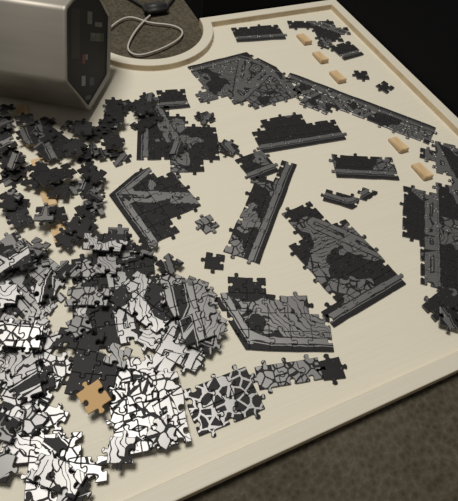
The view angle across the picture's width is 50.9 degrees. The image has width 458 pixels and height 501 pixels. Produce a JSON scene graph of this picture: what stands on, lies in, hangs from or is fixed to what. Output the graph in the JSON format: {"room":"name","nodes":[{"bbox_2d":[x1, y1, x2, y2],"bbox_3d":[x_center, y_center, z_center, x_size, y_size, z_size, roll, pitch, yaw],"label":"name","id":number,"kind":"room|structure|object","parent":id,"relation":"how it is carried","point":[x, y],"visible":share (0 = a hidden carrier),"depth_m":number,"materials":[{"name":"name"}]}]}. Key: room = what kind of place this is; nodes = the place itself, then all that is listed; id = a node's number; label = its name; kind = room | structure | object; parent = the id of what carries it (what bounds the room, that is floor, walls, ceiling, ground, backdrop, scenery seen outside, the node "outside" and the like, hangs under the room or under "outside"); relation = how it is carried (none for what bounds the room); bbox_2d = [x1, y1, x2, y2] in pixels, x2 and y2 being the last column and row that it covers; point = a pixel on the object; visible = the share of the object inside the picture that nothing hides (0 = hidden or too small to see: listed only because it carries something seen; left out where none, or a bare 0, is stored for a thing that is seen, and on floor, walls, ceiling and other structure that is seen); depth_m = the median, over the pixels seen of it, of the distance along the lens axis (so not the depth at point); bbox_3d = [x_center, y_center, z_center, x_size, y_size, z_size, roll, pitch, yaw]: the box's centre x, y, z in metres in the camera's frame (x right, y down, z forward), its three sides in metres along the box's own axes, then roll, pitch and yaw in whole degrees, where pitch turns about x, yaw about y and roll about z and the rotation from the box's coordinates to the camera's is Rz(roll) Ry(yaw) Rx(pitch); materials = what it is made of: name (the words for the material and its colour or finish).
{"room":"living room","nodes":[
{"label":"living room","id":0,"kind":"room"},
{"bbox_2d":[184,0,324,19],"bbox_3d":[1.518,-1.562,0.318,3.250,2.400,0.147,-17,58,-18],"label":"wall","id":1,"kind":"structure","parent":0,"point":[200,8],"depth_m":0.76,"materials":[{"name":"black"}]},
{"bbox_2d":[104,0,457,500],"bbox_3d":[0.171,-0.393,0.900,6.000,0.150,6.000,-17,58,-18],"label":"floor","id":2,"kind":"structure","parent":0,"point":[406,449],"depth_m":0.40,"materials":[{"name":"carpet"}]},
{"bbox_2d":[111,0,182,55],"bbox_3d":[-0.132,-0.374,0.749,0.124,0.014,0.233,2,54,-5],"label":"cable","id":3,"kind":"object","parent":2,"relation":"on","point":[159,7],"visible":1,"depth_m":0.74,"materials":[{"name":"grey plastic"}]},
{"bbox_2d":[0,0,457,500],"bbox_3d":[-0.013,-0.092,0.559,0.690,0.014,0.610,-17,58,-18],"label":"board","id":4,"kind":"object","parent":2,"relation":"on","point":[393,349],"visible":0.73,"depth_m":0.51,"materials":[{"name":"laminate"}]},
{"bbox_2d":[15,104,28,114],"bbox_3d":[-0.252,-0.170,0.586,0.014,0.006,0.027,-17,58,-18],"label":"puzzle piece","id":5,"kind":"object","parent":4,"relation":"on","point":[20,108],"visible":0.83,"depth_m":0.58,"materials":[{"name":"brown cardboard"}]},
{"bbox_2d":[0,231,68,318],"bbox_3d":[-0.200,0.030,0.450,0.108,0.002,0.078,34,58,17],"label":"puzzle","id":6,"kind":"object","parent":4,"relation":"on","point":[25,279],"visible":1,"depth_m":0.45,"materials":[{"name":"grey cardboard"}]},
{"bbox_2d":[0,303,72,441],"bbox_3d":[-0.169,0.099,0.401,0.076,0.002,0.124,-11,56,-14],"label":"puzzle","id":7,"kind":"object","parent":4,"relation":"on","point":[10,405],"visible":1,"depth_m":0.40,"materials":[{"name":"white cardboard"}]},
{"bbox_2d":[0,104,72,187],"bbox_3d":[-0.229,-0.130,0.552,0.094,0.018,0.130,-17,58,-18],"label":"puzzle pieces","id":8,"kind":"object","parent":4,"relation":"on","point":[46,139],"visible":0.98,"depth_m":0.55,"materials":[{"name":"grey cardboard"}]},
{"bbox_2d":[31,158,43,165],"bbox_3d":[-0.211,-0.094,0.535,0.014,0.006,0.027,-17,58,-18],"label":"puzzle piece","id":9,"kind":"object","parent":4,"relation":"on","point":[33,161],"visible":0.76,"depth_m":0.54,"materials":[{"name":"beige cardboard"}]},
{"bbox_2d":[40,189,57,206],"bbox_3d":[-0.191,-0.056,0.510,0.014,0.006,0.027,-17,58,-18],"label":"puzzle piece","id":10,"kind":"object","parent":4,"relation":"on","point":[51,201],"visible":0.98,"depth_m":0.51,"materials":[{"name":"beige cardboard"}]},
{"bbox_2d":[0,151,106,249],"bbox_3d":[-0.189,-0.052,0.500,0.122,0.018,0.119,5,54,-3],"label":"puzzle pieces","id":11,"kind":"object","parent":4,"relation":"on","point":[13,207],"visible":1,"depth_m":0.50,"materials":[{"name":"grey cardboard"}]},
{"bbox_2d":[0,430,107,500],"bbox_3d":[-0.132,0.163,0.356,0.082,0.002,0.063,-3,55,-9],"label":"puzzle","id":12,"kind":"object","parent":4,"relation":"on","point":[23,447],"visible":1,"depth_m":0.36,"materials":[{"name":"white cardboard"}]},
{"bbox_2d":[0,0,111,109],"bbox_3d":[-0.234,-0.250,0.566,0.156,0.135,0.146,12,54,2],"label":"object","id":13,"kind":"object","parent":4,"relation":"on","point":[58,52],"visible":1,"depth_m":0.52,"materials":[{"name":"metal"}]},
{"bbox_2d":[50,222,64,245],"bbox_3d":[-0.171,-0.017,0.485,0.014,0.006,0.027,-17,58,-18],"label":"puzzle piece","id":14,"kind":"object","parent":4,"relation":"on","point":[54,228],"visible":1,"depth_m":0.49,"materials":[{"name":"beige cardboard"}]},
{"bbox_2d":[53,327,118,401],"bbox_3d":[-0.119,0.094,0.402,0.063,0.002,0.068,7,54,-1],"label":"puzzle","id":15,"kind":"object","parent":4,"relation":"on","point":[86,367],"visible":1,"depth_m":0.40,"materials":[{"name":"grey cardboard"}]},
{"bbox_2d":[76,379,110,414],"bbox_3d":[-0.107,0.116,0.382,0.020,0.006,0.029,-30,63,-25],"label":"puzzle","id":16,"kind":"object","parent":15,"relation":"on","point":[90,393],"visible":1,"depth_m":0.38,"materials":[{"name":"brown cardboard"}]},
{"bbox_2d":[59,116,124,165],"bbox_3d":[-0.160,-0.137,0.565,0.078,0.019,0.086,-17,58,-18],"label":"puzzle pieces","id":17,"kind":"object","parent":4,"relation":"on","point":[76,147],"visible":1,"depth_m":0.56,"materials":[{"name":"grey cardboard"}]},
{"bbox_2d":[68,237,156,350],"bbox_3d":[-0.108,0.036,0.454,0.087,0.002,0.126,-6,55,-11],"label":"puzzle","id":18,"kind":"object","parent":4,"relation":"on","point":[128,327],"visible":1,"depth_m":0.44,"materials":[{"name":"grey cardboard"}]},
{"bbox_2d":[0,224,227,500],"bbox_3d":[-0.112,0.071,0.418,0.218,0.016,0.255,-17,58,-18],"label":"puzzle pieces","id":19,"kind":"object","parent":4,"relation":"on","point":[198,325],"visible":1,"depth_m":0.42,"materials":[{"name":"grey cardboard"}]},
{"bbox_2d":[108,150,131,166],"bbox_3d":[-0.126,-0.109,0.559,0.025,0.002,0.024,-26,61,-23],"label":"puzzle","id":20,"kind":"object","parent":4,"relation":"on","point":[121,156],"visible":1,"depth_m":0.56,"materials":[{"name":"grey cardboard"}]},
{"bbox_2d":[102,92,163,132],"bbox_3d":[-0.118,-0.174,0.598,0.076,0.017,0.075,-17,58,-18],"label":"puzzle pieces","id":21,"kind":"object","parent":4,"relation":"on","point":[114,108],"visible":1,"depth_m":0.59,"materials":[{"name":"grey cardboard"}]},
{"bbox_2d":[106,354,191,454],"bbox_3d":[-0.069,0.122,0.390,0.064,0.002,0.079,-8,56,-12],"label":"puzzle","id":22,"kind":"object","parent":4,"relation":"on","point":[170,402],"visible":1,"depth_m":0.39,"materials":[{"name":"white cardboard"}]},
{"bbox_2d":[109,167,200,245],"bbox_3d":[-0.077,-0.054,0.525,0.083,0.002,0.107,-27,62,-23],"label":"puzzle","id":23,"kind":"object","parent":4,"relation":"on","point":[144,198],"visible":1,"depth_m":0.52,"materials":[{"name":"grey cardboard"}]},
{"bbox_2d":[155,253,183,274],"bbox_3d":[-0.059,0.014,0.469,0.021,0.006,0.024,32,57,16],"label":"puzzle piece","id":24,"kind":"object","parent":4,"relation":"on","point":[168,266],"visible":1,"depth_m":0.47,"materials":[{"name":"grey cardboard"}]},
{"bbox_2d":[156,89,189,109],"bbox_3d":[-0.076,-0.198,0.629,0.044,0.002,0.039,-8,56,-12],"label":"puzzle","id":25,"kind":"object","parent":4,"relation":"on","point":[173,98],"visible":1,"depth_m":0.63,"materials":[{"name":"grey cardboard"}]},
{"bbox_2d":[137,106,220,175],"bbox_3d":[-0.060,-0.138,0.588,0.102,0.002,0.127,-1,54,-7],"label":"puzzle","id":26,"kind":"object","parent":4,"relation":"on","point":[201,144],"visible":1,"depth_m":0.58,"materials":[{"name":"grey cardboard"}]},
{"bbox_2d":[165,139,186,156],"bbox_3d":[-0.062,-0.123,0.573,0.025,0.002,0.029,-8,56,-12],"label":"puzzle piece","id":27,"kind":"object","parent":26,"relation":"on","point":[177,147],"visible":1,"depth_m":0.57,"materials":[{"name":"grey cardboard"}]},
{"bbox_2d":[137,272,226,374],"bbox_3d":[-0.048,0.067,0.435,0.087,0.002,0.104,25,55,12],"label":"puzzle","id":28,"kind":"object","parent":4,"relation":"on","point":[164,344],"visible":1,"depth_m":0.42,"materials":[{"name":"grey cardboard"}]},
{"bbox_2d":[194,111,215,125],"bbox_3d":[-0.030,-0.171,0.612,0.026,0.003,0.026,-30,63,-25],"label":"puzzle piece","id":29,"kind":"object","parent":4,"relation":"on","point":[206,115],"visible":1,"depth_m":0.61,"materials":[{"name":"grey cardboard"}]},
{"bbox_2d":[195,214,219,233],"bbox_3d":[-0.025,-0.027,0.511,0.024,0.002,0.028,-29,62,-24],"label":"puzzle piece","id":30,"kind":"object","parent":4,"relation":"on","point":[205,224],"visible":1,"depth_m":0.51,"materials":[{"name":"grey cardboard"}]},
{"bbox_2d":[201,252,224,273],"bbox_3d":[-0.017,0.012,0.483,0.024,0.002,0.024,8,54,-1],"label":"puzzle piece","id":31,"kind":"object","parent":4,"relation":"on","point":[213,263],"visible":1,"depth_m":0.48,"materials":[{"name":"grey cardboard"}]},
{"bbox_2d":[183,364,265,437],"bbox_3d":[-0.003,0.125,0.404,0.064,0.002,0.051,-16,58,-17],"label":"puzzle","id":32,"kind":"object","parent":4,"relation":"on","point":[234,395],"visible":1,"depth_m":0.40,"materials":[{"name":"grey cardboard"}]},
{"bbox_2d":[217,139,239,155],"bbox_3d":[-0.001,-0.125,0.580,0.026,0.004,0.027,-28,62,-24],"label":"puzzle piece","id":33,"kind":"object","parent":4,"relation":"on","point":[228,147],"visible":1,"depth_m":0.58,"materials":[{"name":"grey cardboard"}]},
{"bbox_2d":[187,52,301,109],"bbox_3d":[0.016,-0.232,0.664,0.144,0.002,0.124,-23,60,-21],"label":"puzzle","id":34,"kind":"object","parent":4,"relation":"on","point":[240,77],"visible":1,"depth_m":0.66,"materials":[{"name":"grey cardboard"}]},
{"bbox_2d":[235,149,277,180],"bbox_3d":[0.032,-0.103,0.573,0.048,0.002,0.044,-24,60,-22],"label":"puzzle","id":35,"kind":"object","parent":4,"relation":"on","point":[258,164],"visible":1,"depth_m":0.57,"materials":[{"name":"grey cardboard"}]},
{"bbox_2d":[231,24,286,41],"bbox_3d":[0.047,-0.337,0.744,0.084,0.002,0.044,-9,56,-13],"label":"puzzle","id":36,"kind":"object","parent":4,"relation":"on","point":[266,32],"visible":1,"depth_m":0.74,"materials":[{"name":"grey cardboard"}]},
{"bbox_2d":[223,160,296,263],"bbox_3d":[0.035,-0.050,0.535,0.044,0.002,0.160,19,54,7],"label":"puzzle","id":37,"kind":"object","parent":4,"relation":"on","point":[248,240],"visible":1,"depth_m":0.52,"materials":[{"name":"grey cardboard"}]},
{"bbox_2d":[215,273,333,351],"bbox_3d":[0.039,0.057,0.458,0.113,0.002,0.082,2,54,-5],"label":"puzzle","id":38,"kind":"object","parent":4,"relation":"on","point":[289,328],"visible":1,"depth_m":0.45,"materials":[{"name":"grey cardboard"}]},
{"bbox_2d":[251,354,324,393],"bbox_3d":[0.052,0.108,0.422,0.069,0.002,0.030,-6,55,-11],"label":"puzzle","id":39,"kind":"object","parent":4,"relation":"on","point":[268,377],"visible":1,"depth_m":0.42,"materials":[{"name":"grey cardboard"}]},
{"bbox_2d":[252,112,346,152],"bbox_3d":[0.086,-0.155,0.617,0.125,0.002,0.064,-12,57,-15],"label":"puzzle","id":40,"kind":"object","parent":4,"relation":"on","point":[280,133],"visible":1,"depth_m":0.61,"materials":[{"name":"grey cardboard"}]},
{"bbox_2d":[296,33,311,44],"bbox_3d":[0.116,-0.327,0.741,0.014,0.006,0.027,-17,58,-18],"label":"block","id":41,"kind":"object","parent":4,"relation":"on","point":[303,38],"visible":1,"depth_m":0.74,"materials":[{"name":"brown wood"}]},
{"bbox_2d":[287,19,350,41],"bbox_3d":[0.144,-0.349,0.764,0.098,0.002,0.063,-5,55,-10],"label":"puzzle","id":42,"kind":"object","parent":4,"relation":"on","point":[326,29],"visible":1,"depth_m":0.77,"materials":[{"name":"grey cardboard"}]},
{"bbox_2d":[312,51,328,63],"bbox_3d":[0.136,-0.289,0.716,0.014,0.006,0.027,-17,58,-18],"label":"block","id":43,"kind":"object","parent":4,"relation":"on","point":[318,55],"visible":1,"depth_m":0.71,"materials":[{"name":"brown wood"}]},
{"bbox_2d":[317,36,332,47],"bbox_3d":[0.146,-0.318,0.737,0.020,0.004,0.025,25,55,11],"label":"puzzle","id":44,"kind":"object","parent":4,"relation":"on","point":[324,42],"visible":1,"depth_m":0.74,"materials":[{"name":"grey cardboard"}]},
{"bbox_2d":[316,354,346,384],"bbox_3d":[0.091,0.105,0.429,0.027,0.002,0.028,-31,63,-25],"label":"puzzle","id":45,"kind":"object","parent":4,"relation":"on","point":[333,371],"visible":1,"depth_m":0.43,"materials":[{"name":"grey cardboard"}]},
{"bbox_2d":[329,70,346,83],"bbox_3d":[0.156,-0.251,0.691,0.014,0.006,0.027,-17,58,-18],"label":"block","id":46,"kind":"object","parent":4,"relation":"on","point":[338,77],"visible":1,"depth_m":0.69,"materials":[{"name":"brown wood"}]},
{"bbox_2d":[282,201,405,327],"bbox_3d":[0.104,0.002,0.505,0.103,0.002,0.142,-25,61,-22],"label":"puzzle","id":47,"kind":"object","parent":4,"relation":"on","point":[341,259],"visible":1,"depth_m":0.50,"materials":[{"name":"grey cardboard"}]},
{"bbox_2d":[329,41,363,60],"bbox_3d":[0.178,-0.306,0.736,0.044,0.002,0.039,-22,60,-21],"label":"puzzle","id":48,"kind":"object","parent":4,"relation":"on","point":[348,51],"visible":1,"depth_m":0.73,"materials":[{"name":"grey cardboard"}]},
{"bbox_2d":[320,187,377,209],"bbox_3d":[0.141,-0.060,0.554,0.070,0.002,0.032,-4,55,-9],"label":"puzzle","id":49,"kind":"object","parent":4,"relation":"on","point":[346,201],"visible":1,"depth_m":0.55,"materials":[{"name":"grey cardboard"}]},
{"bbox_2d":[285,73,436,144],"bbox_3d":[0.170,-0.187,0.649,0.219,0.002,0.062,25,55,12],"label":"puzzle","id":50,"kind":"object","parent":4,"relation":"on","point":[317,96],"visible":1,"depth_m":0.65,"materials":[{"name":"grey cardboard"}]},
{"bbox_2d":[352,70,369,81],"bbox_3d":[0.191,-0.254,0.700,0.024,0.002,0.024,0,54,-6],"label":"puzzle","id":51,"kind":"object","parent":4,"relation":"on","point":[362,75],"visible":1,"depth_m":0.70,"materials":[{"name":"grey cardboard"}]},
{"bbox_2d":[329,153,399,180],"bbox_3d":[0.163,-0.103,0.588,0.083,0.002,0.043,2,54,-5],"label":"puzzle","id":52,"kind":"object","parent":4,"relation":"on","point":[355,167],"visible":1,"depth_m":0.58,"materials":[{"name":"grey cardboard"}]},
{"bbox_2d":[375,81,394,93],"bbox_3d":[0.222,-0.233,0.688,0.025,0.002,0.021,-36,65,-27],"label":"puzzle","id":53,"kind":"object","parent":4,"relation":"on","point":[384,87],"visible":1,"depth_m":0.69,"materials":[{"name":"grey cardboard"}]},
{"bbox_2d":[388,136,408,152],"bbox_3d":[0.217,-0.136,0.615,0.014,0.006,0.027,-17,58,-18],"label":"block","id":54,"kind":"object","parent":4,"relation":"on","point":[401,147],"visible":1,"depth_m":0.61,"materials":[{"name":"brown wood"}]},
{"bbox_2d":[411,162,433,180],"bbox_3d":[0.237,-0.098,0.589,0.014,0.006,0.027,-17,58,-18],"label":"block","id":55,"kind":"object","parent":4,"relation":"on","point":[421,170],"visible":1,"depth_m":0.59,"materials":[{"name":"brown wood"}]},
{"bbox_2d":[399,141,457,321],"bbox_3d":[0.237,-0.035,0.547,0.088,0.002,0.278,14,54,4],"label":"puzzle","id":56,"kind":"object","parent":4,"relation":"on","point":[431,219],"visible":1,"depth_m":0.54,"materials":[{"name":"grey cardboard"}]},
{"bbox_2d":[439,305,457,331],"bbox_3d":[0.212,0.065,0.463,0.020,0.006,0.027,12,54,2],"label":"puzzle","id":57,"kind":"object","parent":56,"relation":"on","point":[448,320],"visible":1,"depth_m":0.46,"materials":[{"name":"grey cardboard"}]},
{"bbox_2d":[422,286,457,320],"bbox_3d":[0.211,0.051,0.477,0.040,0.005,0.030,-22,60,-21],"label":"puzzle","id":58,"kind":"object","parent":4,"relation":"on","point":[443,298],"visible":1,"depth_m":0.48,"materials":[{"name":"grey cardboard"}]},
{"bbox_2d":[336,0,457,117],"bbox_3d":[0.957,-0.004,-0.873,0.147,2.400,2.981,-17,58,-18],"label":"wall","id":59,"kind":"structure","parent":0,"point":[422,35],"depth_m":0.68,"materials":[{"name":"black"}]}
]}

